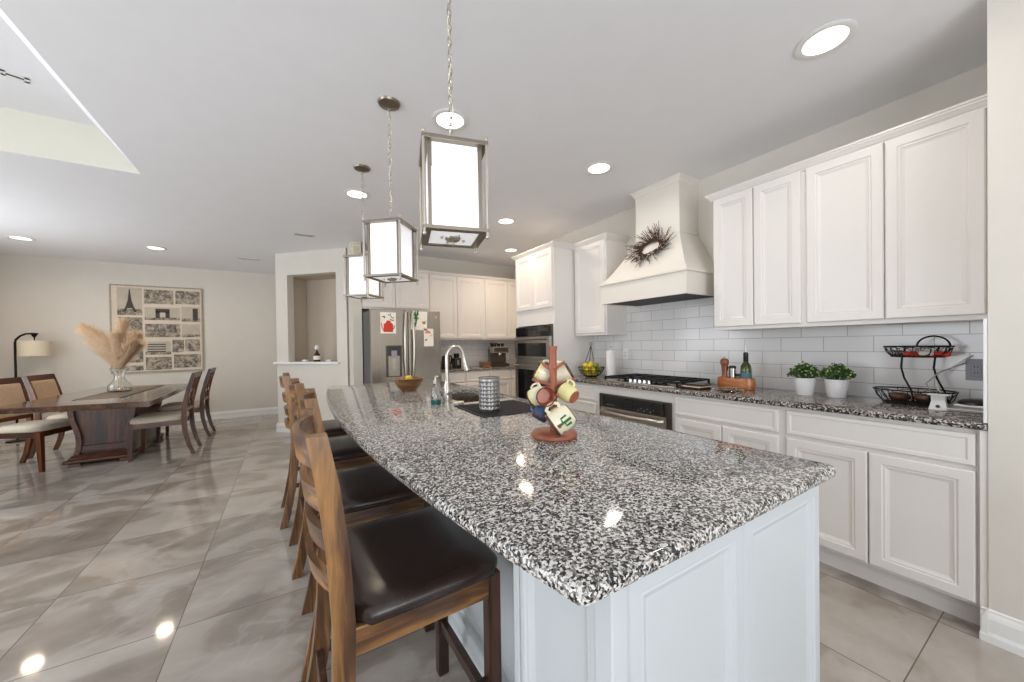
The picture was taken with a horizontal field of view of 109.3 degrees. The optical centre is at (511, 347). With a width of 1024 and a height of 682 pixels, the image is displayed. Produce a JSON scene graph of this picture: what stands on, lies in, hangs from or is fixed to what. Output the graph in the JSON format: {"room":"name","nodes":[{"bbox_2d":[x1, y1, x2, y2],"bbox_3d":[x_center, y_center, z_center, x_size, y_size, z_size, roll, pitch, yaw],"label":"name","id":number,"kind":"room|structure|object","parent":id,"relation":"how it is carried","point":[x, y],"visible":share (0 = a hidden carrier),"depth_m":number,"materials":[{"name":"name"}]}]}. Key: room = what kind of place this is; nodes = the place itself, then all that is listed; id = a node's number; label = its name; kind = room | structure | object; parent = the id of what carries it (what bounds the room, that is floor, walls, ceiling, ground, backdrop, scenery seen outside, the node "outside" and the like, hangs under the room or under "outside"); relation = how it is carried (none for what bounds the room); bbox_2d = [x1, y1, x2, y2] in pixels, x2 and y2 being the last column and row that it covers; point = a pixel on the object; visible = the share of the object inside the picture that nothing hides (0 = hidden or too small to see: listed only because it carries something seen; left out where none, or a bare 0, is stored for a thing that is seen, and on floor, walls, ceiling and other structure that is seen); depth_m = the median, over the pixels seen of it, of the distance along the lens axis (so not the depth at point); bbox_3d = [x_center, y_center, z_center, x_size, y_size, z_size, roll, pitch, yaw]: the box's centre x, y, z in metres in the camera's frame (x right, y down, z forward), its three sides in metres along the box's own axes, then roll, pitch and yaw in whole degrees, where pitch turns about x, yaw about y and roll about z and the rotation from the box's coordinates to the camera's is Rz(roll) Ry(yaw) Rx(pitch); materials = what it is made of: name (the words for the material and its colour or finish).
{"room":"kitchen","nodes":[
{"label":"kitchen","id":0,"kind":"room"},
{"bbox_2d":[0,254,277,425],"bbox_3d":[-5.523,-0.057,6.535,5.150,2.700,0.120,-1,1,-32],"label":"wall","id":1,"kind":"structure","parent":0,"point":[44,296],"depth_m":5.91,"materials":[{"name":"beige paint"}]},
{"bbox_2d":[0,407,277,439],"bbox_3d":[-6.003,1.236,6.156,3.690,0.135,0.022,-1,1,-32],"label":"baseboard","id":2,"kind":"structure","parent":1,"relation":"attached to","point":[269,410],"depth_m":6.72,"materials":[{"name":"white paint"}]},
{"bbox_2d":[109,284,203,373],"bbox_3d":[-5.990,-0.320,6.158,1.155,1.447,0.030,-1,1,-32],"label":"print","id":3,"kind":"object","parent":1,"relation":"attached to","point":[171,318],"visible":0.88,"depth_m":6.18,"materials":[{"name":"paper"}]},
{"bbox_2d":[275,248,349,422],"bbox_3d":[-2.961,-0.084,5.431,1.232,2.700,0.120,-1,1,13],"label":"wall","id":4,"kind":"structure","parent":0,"point":[288,266],"depth_m":5.37,"materials":[{"name":"beige paint"}]},
{"bbox_2d":[293,274,336,361],"bbox_3d":[-2.907,-0.437,5.681,1.270,1.600,0.400,-1,1,13],"label":"wall niche","id":5,"kind":"object","parent":4,"relation":"in","point":[315,319],"visible":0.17,"depth_m":5.85,"materials":[{"name":"beige paint"}]},
{"bbox_2d":[347,241,362,384],"bbox_3d":[-2.196,-0.092,5.095,0.117,2.700,0.380,-1,1,-32],"label":"wall","id":6,"kind":"structure","parent":0,"point":[354,305],"depth_m":4.95,"materials":[{"name":"beige paint"}]},
{"bbox_2d":[361,249,513,312],"bbox_3d":[-1.087,-0.117,6.072,2.920,2.700,0.120,-1,1,-32],"label":"wall","id":7,"kind":"structure","parent":0,"point":[424,263],"depth_m":6.15,"materials":[{"name":"beige paint"}]},
{"bbox_2d":[362,269,429,310],"bbox_3d":[-1.742,-0.852,5.360,0.956,0.603,0.400,-1,1,-32],"label":"upper cabinet","id":8,"kind":"object","parent":7,"relation":"attached to","point":[404,295],"visible":0.57,"depth_m":5.28,"materials":[{"name":"white paint"}]},
{"bbox_2d":[429,271,483,339],"bbox_3d":[-0.944,-0.650,5.875,0.936,1.041,0.360,-1,1,-32],"label":"upper cabinet","id":9,"kind":"object","parent":7,"relation":"attached to","point":[458,298],"visible":0.9,"depth_m":5.75,"materials":[{"name":"white paint"}]},
{"bbox_2d":[440,340,515,366],"bbox_3d":[-0.662,0.080,6.256,1.710,0.461,0.012,-1,1,-32],"label":"backsplash","id":10,"kind":"structure","parent":7,"relation":"attached to","point":[476,351],"depth_m":6.27,"materials":[{"name":"tile"}]},
{"bbox_2d":[483,276,516,339],"bbox_3d":[-0.205,-0.665,6.330,0.800,1.041,0.360,-1,1,-32],"label":"upper cabinet","id":11,"kind":"object","parent":7,"relation":"attached to","point":[499,294],"visible":0.75,"depth_m":6.15,"materials":[{"name":"white paint"}]},
{"bbox_2d":[0,0,986,273],"bbox_3d":[-1.442,-1.630,2.164,7.770,0.410,12.000,-1,1,-32],"label":"ceiling","id":12,"kind":"structure","parent":0,"point":[209,133],"depth_m":2.15,"materials":[{"name":"paint"}]},
{"bbox_2d":[0,69,29,83],"bbox_3d":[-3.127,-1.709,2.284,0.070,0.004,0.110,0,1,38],"label":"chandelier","id":13,"kind":"object","parent":12,"relation":"in","point":[2,72],"visible":1,"depth_m":2.28,"materials":[{"name":"white metal"}]},
{"bbox_2d":[343,189,369,199],"bbox_3d":[-1.446,-1.431,3.386,0.230,0.008,0.230,-1,1,-32],"label":"recessed light","id":14,"kind":"object","parent":12,"relation":"in","point":[352,193],"visible":0.91,"depth_m":3.38,"materials":[{"name":"white paint"}]},
{"bbox_2d":[343,164,383,301],"bbox_3d":[-1.187,-0.906,2.897,0.219,1.056,0.218,-1,1,12],"label":"pendant lantern","id":15,"kind":"object","parent":12,"relation":"hanging from","point":[357,288],"visible":0.75,"depth_m":2.83,"materials":[{"name":"white glass"}]},
{"bbox_2d":[362,96,418,286],"bbox_3d":[-0.713,-0.906,2.131,0.232,1.056,0.231,-1,1,10],"label":"pendant lantern","id":16,"kind":"object","parent":12,"relation":"hanging from","point":[390,241],"visible":1,"depth_m":2.06,"materials":[{"name":"white glass"}]},
{"bbox_2d":[431,109,467,130],"bbox_3d":[-0.391,-1.436,2.295,0.230,0.008,0.230,-1,1,-32],"label":"recessed light","id":17,"kind":"object","parent":12,"relation":"in","point":[440,118],"visible":0.8,"depth_m":2.29,"materials":[{"name":"white paint"}]},
{"bbox_2d":[419,0,489,253],"bbox_3d":[-0.227,-0.906,1.342,0.229,1.056,0.228,-1,1,-17],"label":"pendant lantern","id":18,"kind":"object","parent":12,"relation":"hanging from","point":[450,167],"visible":1,"depth_m":1.27,"materials":[{"name":"white glass"}]},
{"bbox_2d":[585,161,613,174],"bbox_3d":[0.707,-1.459,2.951,0.230,0.008,0.230,-1,1,-32],"label":"recessed light","id":19,"kind":"object","parent":12,"relation":"in","point":[600,167],"visible":1,"depth_m":2.94,"materials":[{"name":"white paint"}]},
{"bbox_2d":[794,19,857,59],"bbox_3d":[1.487,-1.458,1.725,0.230,0.008,0.230,-1,1,-32],"label":"recessed light","id":20,"kind":"object","parent":12,"relation":"in","point":[830,37],"visible":1,"depth_m":1.72,"materials":[{"name":"white paint"}]},
{"bbox_2d":[0,414,1023,681],"bbox_3d":[-1.399,1.335,2.193,7.770,0.120,12.000,-1,1,-32],"label":"floor","id":21,"kind":"structure","parent":0,"point":[170,563],"depth_m":1.89,"materials":[{"name":"tile"}]},
{"bbox_2d":[5,333,51,442],"bbox_3d":[-6.961,0.553,5.226,0.438,1.547,0.306,-1,1,-32],"label":"floor lamp","id":22,"kind":"object","parent":21,"relation":"on","point":[23,348],"visible":0.94,"depth_m":5.16,"materials":[{"name":"beige fabric"}]},
{"bbox_2d":[0,377,72,471],"bbox_3d":[-5.310,0.822,4.001,0.604,0.985,0.498,-1,1,-12],"label":"dining chair","id":23,"kind":"object","parent":21,"relation":"on","point":[13,390],"visible":0.86,"depth_m":3.96,"materials":[{"name":"beige fabric"}]},
{"bbox_2d":[0,418,69,433],"bbox_3d":[-5.250,0.853,4.014,0.470,0.071,0.498,-1,1,-12],"label":"seat cushion","id":24,"kind":"object","parent":23,"relation":"on","point":[31,426],"depth_m":3.89,"materials":[{"name":"beige fabric"}]},
{"bbox_2d":[22,374,67,458],"bbox_3d":[-5.600,0.820,4.619,0.604,0.985,0.498,-1,1,-24],"label":"dining chair","id":25,"kind":"object","parent":21,"relation":"on","point":[44,385],"visible":0.37,"depth_m":4.46,"materials":[{"name":"beige fabric"}]},
{"bbox_2d":[44,412,67,419],"bbox_3d":[-5.543,0.851,4.643,0.470,0.071,0.498,-1,1,-24],"label":"seat cushion","id":26,"kind":"object","parent":25,"relation":"on","point":[60,415],"depth_m":4.43,"materials":[{"name":"beige fabric"}]},
{"bbox_2d":[0,384,187,467],"bbox_3d":[-4.759,0.922,4.392,1.130,0.761,2.470,-1,1,-32],"label":"dining table","id":27,"kind":"object","parent":21,"relation":"on","point":[99,426],"visible":0.84,"depth_m":4.13,"materials":[{"name":"brown wood"}]},
{"bbox_2d":[72,385,162,400],"bbox_3d":[-4.795,0.538,4.505,0.380,0.004,1.520,-1,1,-32],"label":"table runner","id":28,"kind":"object","parent":27,"relation":"on","point":[137,389],"visible":0.81,"depth_m":4.27,"materials":[{"name":"fabric"}]},
{"bbox_2d":[107,368,131,391],"bbox_3d":[-4.840,0.394,4.477,0.216,0.287,0.216,-1,1,-32],"label":"glass vase","id":29,"kind":"object","parent":28,"relation":"on","point":[119,384],"visible":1,"depth_m":4.43,"materials":[{"name":"clear glass"}]},
{"bbox_2d":[72,323,116,366],"bbox_3d":[-5.079,0.091,4.475,0.586,0.870,0.298,-1,1,-1],"label":"pampas plume","id":30,"kind":"object","parent":29,"relation":"in","point":[89,332],"visible":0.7,"depth_m":4.42},
{"bbox_2d":[96,336,118,367],"bbox_3d":[-4.932,0.177,4.462,0.293,0.694,0.245,-1,1,-32],"label":"pampas plume","id":31,"kind":"object","parent":29,"relation":"in","point":[104,343],"visible":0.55,"depth_m":4.41},
{"bbox_2d":[106,331,123,368],"bbox_3d":[-4.829,0.150,4.439,0.206,0.745,0.216,-1,1,-38],"label":"pampas plume","id":32,"kind":"object","parent":29,"relation":"in","point":[114,338],"visible":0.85,"depth_m":4.40},
{"bbox_2d":[110,316,131,360],"bbox_3d":[-4.830,0.063,4.489,0.220,0.918,0.213,-1,1,-34],"label":"pampas plume","id":33,"kind":"object","parent":29,"relation":"in","point":[121,326],"visible":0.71,"depth_m":4.46},
{"bbox_2d":[116,328,145,366],"bbox_3d":[-4.708,0.126,4.472,0.375,0.789,0.220,-1,1,1],"label":"pampas plume","id":34,"kind":"object","parent":29,"relation":"in","point":[137,333],"visible":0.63,"depth_m":4.44},
{"bbox_2d":[116,337,148,368],"bbox_3d":[-4.671,0.188,4.449,0.425,0.666,0.216,-1,1,10],"label":"pampas plume","id":35,"kind":"object","parent":29,"relation":"in","point":[134,347],"visible":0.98,"depth_m":4.43},
{"bbox_2d":[127,371,202,461],"bbox_3d":[-4.235,0.802,4.474,0.604,0.985,0.498,-1,1,-32],"label":"dining chair","id":36,"kind":"object","parent":21,"relation":"on","point":[166,418],"visible":1,"depth_m":4.39,"materials":[{"name":"brown wood"}]},
{"bbox_2d":[130,411,188,424],"bbox_3d":[-4.287,0.835,4.442,0.470,0.071,0.498,-1,1,-32],"label":"seat cushion","id":37,"kind":"object","parent":36,"relation":"on","point":[166,417],"depth_m":4.31,"materials":[{"name":"beige fabric"}]},
{"bbox_2d":[156,367,216,442],"bbox_3d":[-4.751,0.801,5.331,0.604,0.985,0.498,-1,1,-32],"label":"dining chair","id":38,"kind":"object","parent":21,"relation":"on","point":[200,406],"visible":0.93,"depth_m":5.26,"materials":[{"name":"brown wood"}]},
{"bbox_2d":[158,401,204,410],"bbox_3d":[-4.802,0.834,5.299,0.470,0.071,0.498,-1,1,-32],"label":"seat cushion","id":39,"kind":"object","parent":38,"relation":"on","point":[198,405],"depth_m":5.14,"materials":[{"name":"beige fabric"}]},
{"bbox_2d":[279,372,347,529],"bbox_3d":[-1.526,0.733,2.866,0.529,1.075,0.480,-1,1,-32],"label":"counter stool","id":40,"kind":"object","parent":21,"relation":"on","point":[332,428],"visible":0.33,"depth_m":2.59,"materials":[{"name":"brown wood"}]},
{"bbox_2d":[322,419,346,436],"bbox_3d":[-1.477,0.633,2.896,0.410,0.048,0.480,-1,1,-32],"label":"seat cushion","id":41,"kind":"object","parent":40,"relation":"on","point":[332,428],"depth_m":2.75,"materials":[{"name":"brown leather"}]},
{"bbox_2d":[288,378,376,579],"bbox_3d":[-1.117,0.732,2.317,0.529,1.075,0.480,-1,1,-34],"label":"counter stool","id":42,"kind":"object","parent":21,"relation":"on","point":[346,453],"visible":0.34,"depth_m":2.16,"materials":[{"name":"brown wood"}]},
{"bbox_2d":[328,435,368,461],"bbox_3d":[-1.069,0.632,2.349,0.410,0.048,0.480,-1,1,-34],"label":"seat cushion","id":43,"kind":"object","parent":42,"relation":"on","point":[343,449],"depth_m":2.18,"materials":[{"name":"brown leather"}]},
{"bbox_2d":[299,388,433,681],"bbox_3d":[-0.689,0.732,1.693,0.529,1.075,0.480,-1,1,-30],"label":"counter stool","id":44,"kind":"object","parent":21,"relation":"on","point":[368,492],"visible":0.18,"depth_m":1.55,"materials":[{"name":"brown wood"}]},
{"bbox_2d":[336,463,420,513],"bbox_3d":[-0.638,0.632,1.721,0.410,0.048,0.480,-1,1,-30],"label":"seat cushion","id":45,"kind":"object","parent":44,"relation":"on","point":[367,488],"depth_m":1.57,"materials":[{"name":"brown leather"}]},
{"bbox_2d":[292,408,501,681],"bbox_3d":[-0.369,0.732,1.117,0.529,1.075,0.480,-1,1,-33],"label":"counter stool","id":46,"kind":"object","parent":21,"relation":"on","point":[381,581],"visible":0.98,"depth_m":0.99,"materials":[{"name":"brown wood"}]},
{"bbox_2d":[347,506,496,624],"bbox_3d":[-0.320,0.633,1.148,0.410,0.048,0.480,-1,1,-33],"label":"seat cushion","id":47,"kind":"object","parent":46,"relation":"on","point":[404,563],"depth_m":1.03,"materials":[{"name":"brown leather"}]},
{"bbox_2d":[362,309,440,383],"bbox_3d":[-1.565,0.369,5.067,0.900,1.730,0.969,-1,1,-32],"label":"refrigerator","id":48,"kind":"object","parent":21,"relation":"on","point":[386,357],"visible":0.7,"depth_m":4.67,"materials":[{"name":"silver metal"}]},
{"bbox_2d":[380,312,395,333],"bbox_3d":[-1.563,-0.317,4.587,0.193,0.268,0.012,-1,1,-32],"label":"drawing","id":49,"kind":"object","parent":48,"relation":"attached to","point":[387,319],"visible":1,"depth_m":4.58,"materials":[{"name":"paper"}]},
{"bbox_2d":[411,310,426,329],"bbox_3d":[-1.226,-0.364,4.793,0.228,0.262,0.018,-1,1,-32],"label":"drawing","id":50,"kind":"object","parent":48,"relation":"attached to","point":[420,318],"visible":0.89,"depth_m":4.80,"materials":[{"name":"paper"}]},
{"bbox_2d":[440,368,515,396],"bbox_3d":[-0.483,0.783,5.998,1.680,0.883,0.620,-1,1,-32],"label":"base cabinet","id":51,"kind":"object","parent":21,"relation":"on","point":[507,376],"visible":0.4,"depth_m":5.68,"materials":[{"name":"white paint"}]},
{"bbox_2d":[441,364,514,371],"bbox_3d":[-0.484,0.326,5.983,1.697,0.030,0.637,-1,1,-32],"label":"countertop","id":52,"kind":"structure","parent":51,"relation":"on","point":[472,368],"depth_m":5.70,"materials":[{"name":"stone"}]},
{"bbox_2d":[488,343,508,366],"bbox_3d":[-0.214,0.110,6.131,0.280,0.391,0.376,-1,1,-20],"label":"espresso machine","id":53,"kind":"object","parent":52,"relation":"on","point":[496,355],"visible":0.97,"depth_m":6.15,"materials":[{"name":"silver metal"}]},
{"bbox_2d":[511,241,593,374],"bbox_3d":[0.509,0.023,4.512,0.640,2.403,0.874,-1,1,-32],"label":"tall cabinet","id":54,"kind":"object","parent":21,"relation":"on","point":[545,273],"visible":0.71,"depth_m":4.16,"materials":[{"name":"white paint"}]},
{"bbox_2d":[513,325,552,398],"bbox_3d":[0.414,0.284,4.453,0.536,1.085,0.730,-1,1,-32],"label":"double oven","id":55,"kind":"object","parent":54,"relation":"in","point":[531,343],"visible":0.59,"depth_m":4.38,"materials":[{"name":"silver metal"}]},
{"bbox_2d":[557,382,599,414],"bbox_3d":[0.909,0.783,3.897,0.607,0.883,0.658,-1,1,-32],"label":"base cabinet","id":56,"kind":"object","parent":21,"relation":"on","point":[588,399],"visible":0.13,"depth_m":3.60,"materials":[{"name":"white paint"}]},
{"bbox_2d":[448,485,819,681],"bbox_3d":[-0.293,0.817,2.181,0.871,0.883,3.179,-1,1,-32],"label":"base cabinet","id":57,"kind":"object","parent":21,"relation":"on","point":[743,605],"visible":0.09,"depth_m":0.81,"materials":[{"name":"paint"}]},
{"bbox_2d":[326,380,835,605],"bbox_3d":[-0.420,0.361,2.173,1.140,0.030,3.350,-1,1,-32],"label":"countertop","id":58,"kind":"structure","parent":57,"relation":"on","point":[589,516],"depth_m":0.96,"materials":[{"name":"stone"}]},
{"bbox_2d":[393,377,423,391],"bbox_3d":[-0.834,0.294,2.928,0.244,0.102,0.244,-1,1,-32],"label":"wooden bowl","id":59,"kind":"object","parent":58,"relation":"on","point":[405,385],"visible":0.97,"depth_m":2.85,"materials":[{"name":"brown wood"}]},
{"bbox_2d":[430,376,440,404],"bbox_3d":[-0.473,0.258,2.249,0.067,0.177,0.067,-1,1,13],"label":"soap dispenser","id":60,"kind":"object","parent":58,"relation":"on","point":[435,392],"visible":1,"depth_m":2.23,"materials":[{"name":"clear glass"}]},
{"bbox_2d":[443,345,469,403],"bbox_3d":[-0.359,0.162,2.300,0.110,0.364,0.175,0,1,38],"label":"faucet","id":61,"kind":"object","parent":58,"relation":"on","point":[447,392],"visible":1,"depth_m":2.27,"materials":[{"name":"silver metal"}]},
{"bbox_2d":[441,393,491,402],"bbox_3d":[-0.327,0.469,2.641,0.351,0.195,0.656,-1,1,-32],"label":"sink","id":62,"kind":"object","parent":58,"relation":"in","point":[466,397],"visible":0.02,"depth_m":2.96,"materials":[{"name":"silver metal"}]},
{"bbox_2d":[455,400,534,417],"bbox_3d":[-0.065,0.338,2.062,0.400,0.008,0.400,-1,1,-30],"label":"drying mat","id":63,"kind":"object","parent":58,"relation":"on","point":[508,407],"visible":0.65,"depth_m":2.00,"materials":[{"name":"rubber"}]},
{"bbox_2d":[478,376,499,411],"bbox_3d":[-0.122,0.245,1.951,0.117,0.180,0.117,-1,1,-32],"label":"utensil holder","id":64,"kind":"object","parent":63,"relation":"on","point":[487,384],"visible":1,"depth_m":1.91,"materials":[{"name":"metal"}]},
{"bbox_2d":[531,346,576,441],"bbox_3d":[0.162,0.169,1.417,0.180,0.352,0.180,-1,1,-32],"label":"mug tree","id":65,"kind":"object","parent":58,"relation":"on","point":[547,433],"visible":0.77,"depth_m":1.40,"materials":[{"name":"wood"}]},
{"bbox_2d":[531,405,549,422],"bbox_3d":[0.118,0.258,1.453,0.080,0.082,0.068,-1,1,-40],"label":"mug","id":66,"kind":"object","parent":65,"relation":"on","point":[539,412],"visible":0.59,"depth_m":1.43,"materials":[{"name":"blue ceramic"}]},
{"bbox_2d":[532,359,549,381],"bbox_3d":[0.125,0.093,1.487,0.085,0.092,0.072,-1,1,3],"label":"mug","id":67,"kind":"object","parent":65,"relation":"hanging from","point":[542,373],"visible":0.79,"depth_m":1.46,"materials":[{"name":"beige ceramic"}]},
{"bbox_2d":[534,382,555,406],"bbox_3d":[0.120,0.171,1.348,0.074,0.092,0.074,-1,1,-6],"label":"mug","id":68,"kind":"object","parent":65,"relation":"hanging from","point":[542,394],"visible":0.99,"depth_m":1.36,"materials":[{"name":"beige ceramic"}]},
{"bbox_2d":[544,402,575,435],"bbox_3d":[0.178,0.260,1.338,0.120,0.131,0.107,-1,1,-4],"label":"mug","id":69,"kind":"object","parent":65,"relation":"on","point":[561,418],"visible":1,"depth_m":1.31,"materials":[{"name":"beige ceramic"}]},
{"bbox_2d":[557,361,573,382],"bbox_3d":[0.211,0.100,1.487,0.087,0.095,0.073,-1,1,9],"label":"mug","id":70,"kind":"object","parent":65,"relation":"hanging from","point":[564,373],"visible":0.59,"depth_m":1.46,"materials":[{"name":"beige ceramic"}]},
{"bbox_2d":[556,379,578,402],"bbox_3d":[0.213,0.163,1.383,0.070,0.093,0.082,-1,1,-42],"label":"mug","id":71,"kind":"object","parent":65,"relation":"hanging from","point":[568,393],"visible":0.97,"depth_m":1.36,"materials":[{"name":"yellow ceramic"}]},
{"bbox_2d":[599,385,674,430],"bbox_3d":[1.298,0.783,3.286,0.587,0.883,0.790,-1,1,-32],"label":"base cabinet","id":72,"kind":"object","parent":21,"relation":"on","point":[643,394],"visible":0.02,"depth_m":3.04,"materials":[{"name":"white paint"}]},
{"bbox_2d":[599,393,671,429],"bbox_3d":[1.005,0.678,3.106,0.094,0.506,0.755,-1,1,-32],"label":"oven","id":73,"kind":"object","parent":72,"relation":"in","point":[654,413],"visible":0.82,"depth_m":3.04,"materials":[{"name":"silver metal"}]},
{"bbox_2d":[674,394,784,454],"bbox_3d":[1.688,0.784,2.633,0.607,0.883,0.730,-1,1,-32],"label":"base cabinet","id":74,"kind":"object","parent":21,"relation":"on","point":[753,425],"visible":0.38,"depth_m":2.41,"materials":[{"name":"white paint"}]},
{"bbox_2d":[785,407,987,625],"bbox_3d":[2.072,0.784,2.006,0.610,0.883,0.742,-1,1,-32],"label":"base cabinet","id":75,"kind":"object","parent":21,"relation":"on","point":[899,513],"depth_m":1.75,"materials":[{"name":"white paint"}]},
{"bbox_2d":[573,374,987,430],"bbox_3d":[1.484,0.327,2.927,0.629,0.030,2.925,-1,1,-32],"label":"countertop","id":76,"kind":"structure","parent":75,"relation":"on","point":[874,407],"depth_m":2.08,"materials":[{"name":"stone"}]},
{"bbox_2d":[603,346,615,377],"bbox_3d":[1.050,0.143,3.859,0.156,0.331,0.156,-1,1,-32],"label":"paper towel roll","id":77,"kind":"object","parent":76,"relation":"on","point":[610,354],"visible":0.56,"depth_m":3.82,"materials":[{"name":"white paper"}]},
{"bbox_2d":[602,373,710,388],"bbox_3d":[1.269,0.286,3.265,0.495,0.050,0.780,-1,1,-32],"label":"gas cooktop","id":78,"kind":"object","parent":76,"relation":"in","point":[665,381],"visible":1,"depth_m":3.16,"materials":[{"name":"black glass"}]},
{"bbox_2d":[717,376,755,390],"bbox_3d":[1.695,0.267,2.749,0.124,0.086,0.264,-1,1,-32],"label":"condiment caddy","id":79,"kind":"object","parent":76,"relation":"on","point":[747,384],"visible":0.86,"depth_m":2.68,"materials":[{"name":"brown wood"}]},
{"bbox_2d":[740,345,751,378],"bbox_3d":[1.731,0.138,2.687,0.074,0.315,0.074,-1,1,-32],"label":"wine bottle","id":80,"kind":"object","parent":79,"relation":"in","point":[745,369],"visible":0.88,"depth_m":2.67,"materials":[{"name":"green glass"}]},
{"bbox_2d":[787,360,819,395],"bbox_3d":[1.935,0.196,2.403,0.190,0.227,0.185,-1,1,-32],"label":"potted herb","id":81,"kind":"object","parent":76,"relation":"on","point":[804,385],"visible":0.95,"depth_m":2.37,"materials":[{"name":"white ceramic"}]},
{"bbox_2d":[793,377,816,395],"bbox_3d":[1.938,0.252,2.403,0.126,0.114,0.126,-1,1,-32],"label":"pot","id":82,"kind":"object","parent":81,"relation":"attached to","point":[805,386],"depth_m":2.36,"materials":[{"name":"white ceramic"}]},
{"bbox_2d":[816,363,856,397],"bbox_3d":[2.036,0.200,2.279,0.187,0.218,0.187,-1,1,-32],"label":"potted herb","id":83,"kind":"object","parent":76,"relation":"on","point":[837,387],"visible":1,"depth_m":2.24,"materials":[{"name":"white ceramic"}]},
{"bbox_2d":[824,378,849,397],"bbox_3d":[2.038,0.252,2.279,0.126,0.114,0.126,-1,1,-32],"label":"pot","id":84,"kind":"object","parent":83,"relation":"attached to","point":[835,387],"depth_m":2.24,"materials":[{"name":"white ceramic"}]},
{"bbox_2d":[872,335,958,405],"bbox_3d":[2.211,0.119,2.002,0.224,0.374,0.324,-1,1,-35],"label":"fruit stand","id":85,"kind":"object","parent":76,"relation":"on","point":[881,388],"visible":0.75,"depth_m":1.97,"materials":[{"name":"black metal"}]},
{"bbox_2d":[872,386,958,405],"bbox_3d":[2.213,0.267,2.003,0.224,0.079,0.324,-1,1,-32],"label":"basket","id":86,"kind":"object","parent":85,"relation":"on","point":[907,402],"depth_m":2.00,"materials":[{"name":"black metal"}]},
{"bbox_2d":[882,345,954,357],"bbox_3d":[2.218,0.019,1.988,0.184,0.063,0.268,-1,1,-32],"label":"basket","id":87,"kind":"object","parent":85,"relation":"on","point":[930,347],"depth_m":1.95,"materials":[{"name":"black metal"}]},
{"bbox_2d":[903,351,950,356],"bbox_3d":[2.235,0.030,1.957,0.062,0.028,0.170,-1,1,-40],"label":"snack packet","id":88,"kind":"object","parent":85,"relation":"in","point":[938,353],"visible":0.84,"depth_m":1.94,"materials":[{"name":"red plastic"}]},
{"bbox_2d":[927,393,950,410],"bbox_3d":[2.162,0.272,1.839,0.052,0.078,0.072,-1,1,-32],"label":"stand","id":89,"kind":"object","parent":76,"relation":"on","point":[938,401],"visible":0.99,"depth_m":1.83,"materials":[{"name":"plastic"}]},
{"bbox_2d":[942,403,982,413],"bbox_3d":[2.296,0.302,1.820,0.250,0.016,0.165,-1,1,-37],"label":"pile","id":90,"kind":"object","parent":76,"relation":"on","point":[951,407],"visible":0.41,"depth_m":1.77,"materials":[{"name":"white paper"}]},
{"bbox_2d":[954,398,982,408],"bbox_3d":[2.326,0.274,1.820,0.160,0.037,0.110,-1,1,-26],"label":"book","id":91,"kind":"object","parent":90,"relation":"on","point":[966,402],"visible":0.65,"depth_m":1.79,"materials":[{"name":"paper"}]},
{"bbox_2d":[514,64,986,397],"bbox_3d":[1.330,-0.136,4.359,0.600,2.700,5.531,-1,1,-32],"label":"wall","id":92,"kind":"structure","parent":0,"point":[971,84],"depth_m":2.50,"materials":[{"name":"beige paint"}]},
{"bbox_2d":[573,232,629,335],"bbox_3d":[0.974,-0.660,4.010,0.350,1.041,0.532,-1,1,-32],"label":"upper cabinet","id":93,"kind":"object","parent":92,"relation":"attached to","point":[596,258],"visible":0.92,"depth_m":3.88,"materials":[{"name":"white paint"}]},
{"bbox_2d":[599,172,713,306],"bbox_3d":[1.309,-0.950,3.283,0.532,1.049,0.918,-1,1,-32],"label":"range hood","id":94,"kind":"object","parent":92,"relation":"attached to","point":[684,271],"visible":0.92,"depth_m":3.15,"materials":[{"name":"paint"}]},
{"bbox_2d":[624,221,673,267],"bbox_3d":[1.203,-0.922,3.231,0.240,0.414,0.511,-1,1,-28],"label":"wreath","id":95,"kind":"object","parent":94,"relation":"hanging from","point":[655,237],"visible":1,"depth_m":3.26,"materials":[{"name":"brown plant"}]},
{"bbox_2d":[705,161,815,330],"bbox_3d":[1.814,-0.659,2.646,0.350,1.041,0.624,-1,1,-32],"label":"upper cabinet","id":96,"kind":"object","parent":92,"relation":"attached to","point":[759,222],"visible":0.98,"depth_m":2.51,"materials":[{"name":"white paint"}]},
{"bbox_2d":[594,297,982,402],"bbox_3d":[1.751,-0.167,3.091,0.012,0.946,2.927,-1,1,-32],"label":"backsplash","id":97,"kind":"structure","parent":92,"relation":"attached to","point":[679,338],"depth_m":2.68,"materials":[{"name":"tile"}]},
{"bbox_2d":[802,94,987,326],"bbox_3d":[2.171,-0.659,2.066,0.350,1.041,0.738,-1,1,-32],"label":"upper cabinet","id":98,"kind":"object","parent":92,"relation":"attached to","point":[896,218],"visible":0.91,"depth_m":1.94,"materials":[{"name":"white paint"}]},
{"bbox_2d":[966,359,982,380],"bbox_3d":[2.474,0.116,1.905,0.010,0.114,0.118,-1,1,-32],"label":"power outlet","id":99,"kind":"object","parent":92,"relation":"attached to","point":[974,367],"visible":0.37,"depth_m":1.93,"materials":[{"name":"white plastic"}]},
{"bbox_2d":[987,0,1023,620],"bbox_3d":[3.225,-0.124,0.253,0.780,2.700,3.449,-1,1,-32],"label":"wall","id":100,"kind":"structure","parent":0,"point":[1005,18],"depth_m":1.48,"materials":[{"name":"beige paint"}]},
{"bbox_2d":[983,319,987,422],"bbox_3d":[1.996,0.096,1.529,0.014,0.440,0.012,-1,1,-32],"label":"strip","id":101,"kind":"object","parent":100,"relation":"attached to","point":[985,321],"visible":1,"depth_m":1.53,"materials":[{"name":"white paint"}]},
{"bbox_2d":[980,606,1023,657],"bbox_3d":[2.897,1.165,0.063,0.022,0.135,3.469,-1,1,-32],"label":"baseboard","id":102,"kind":"structure","parent":100,"relation":"attached to","point":[1005,632],"depth_m":1.49,"materials":[{"name":"white paint"}]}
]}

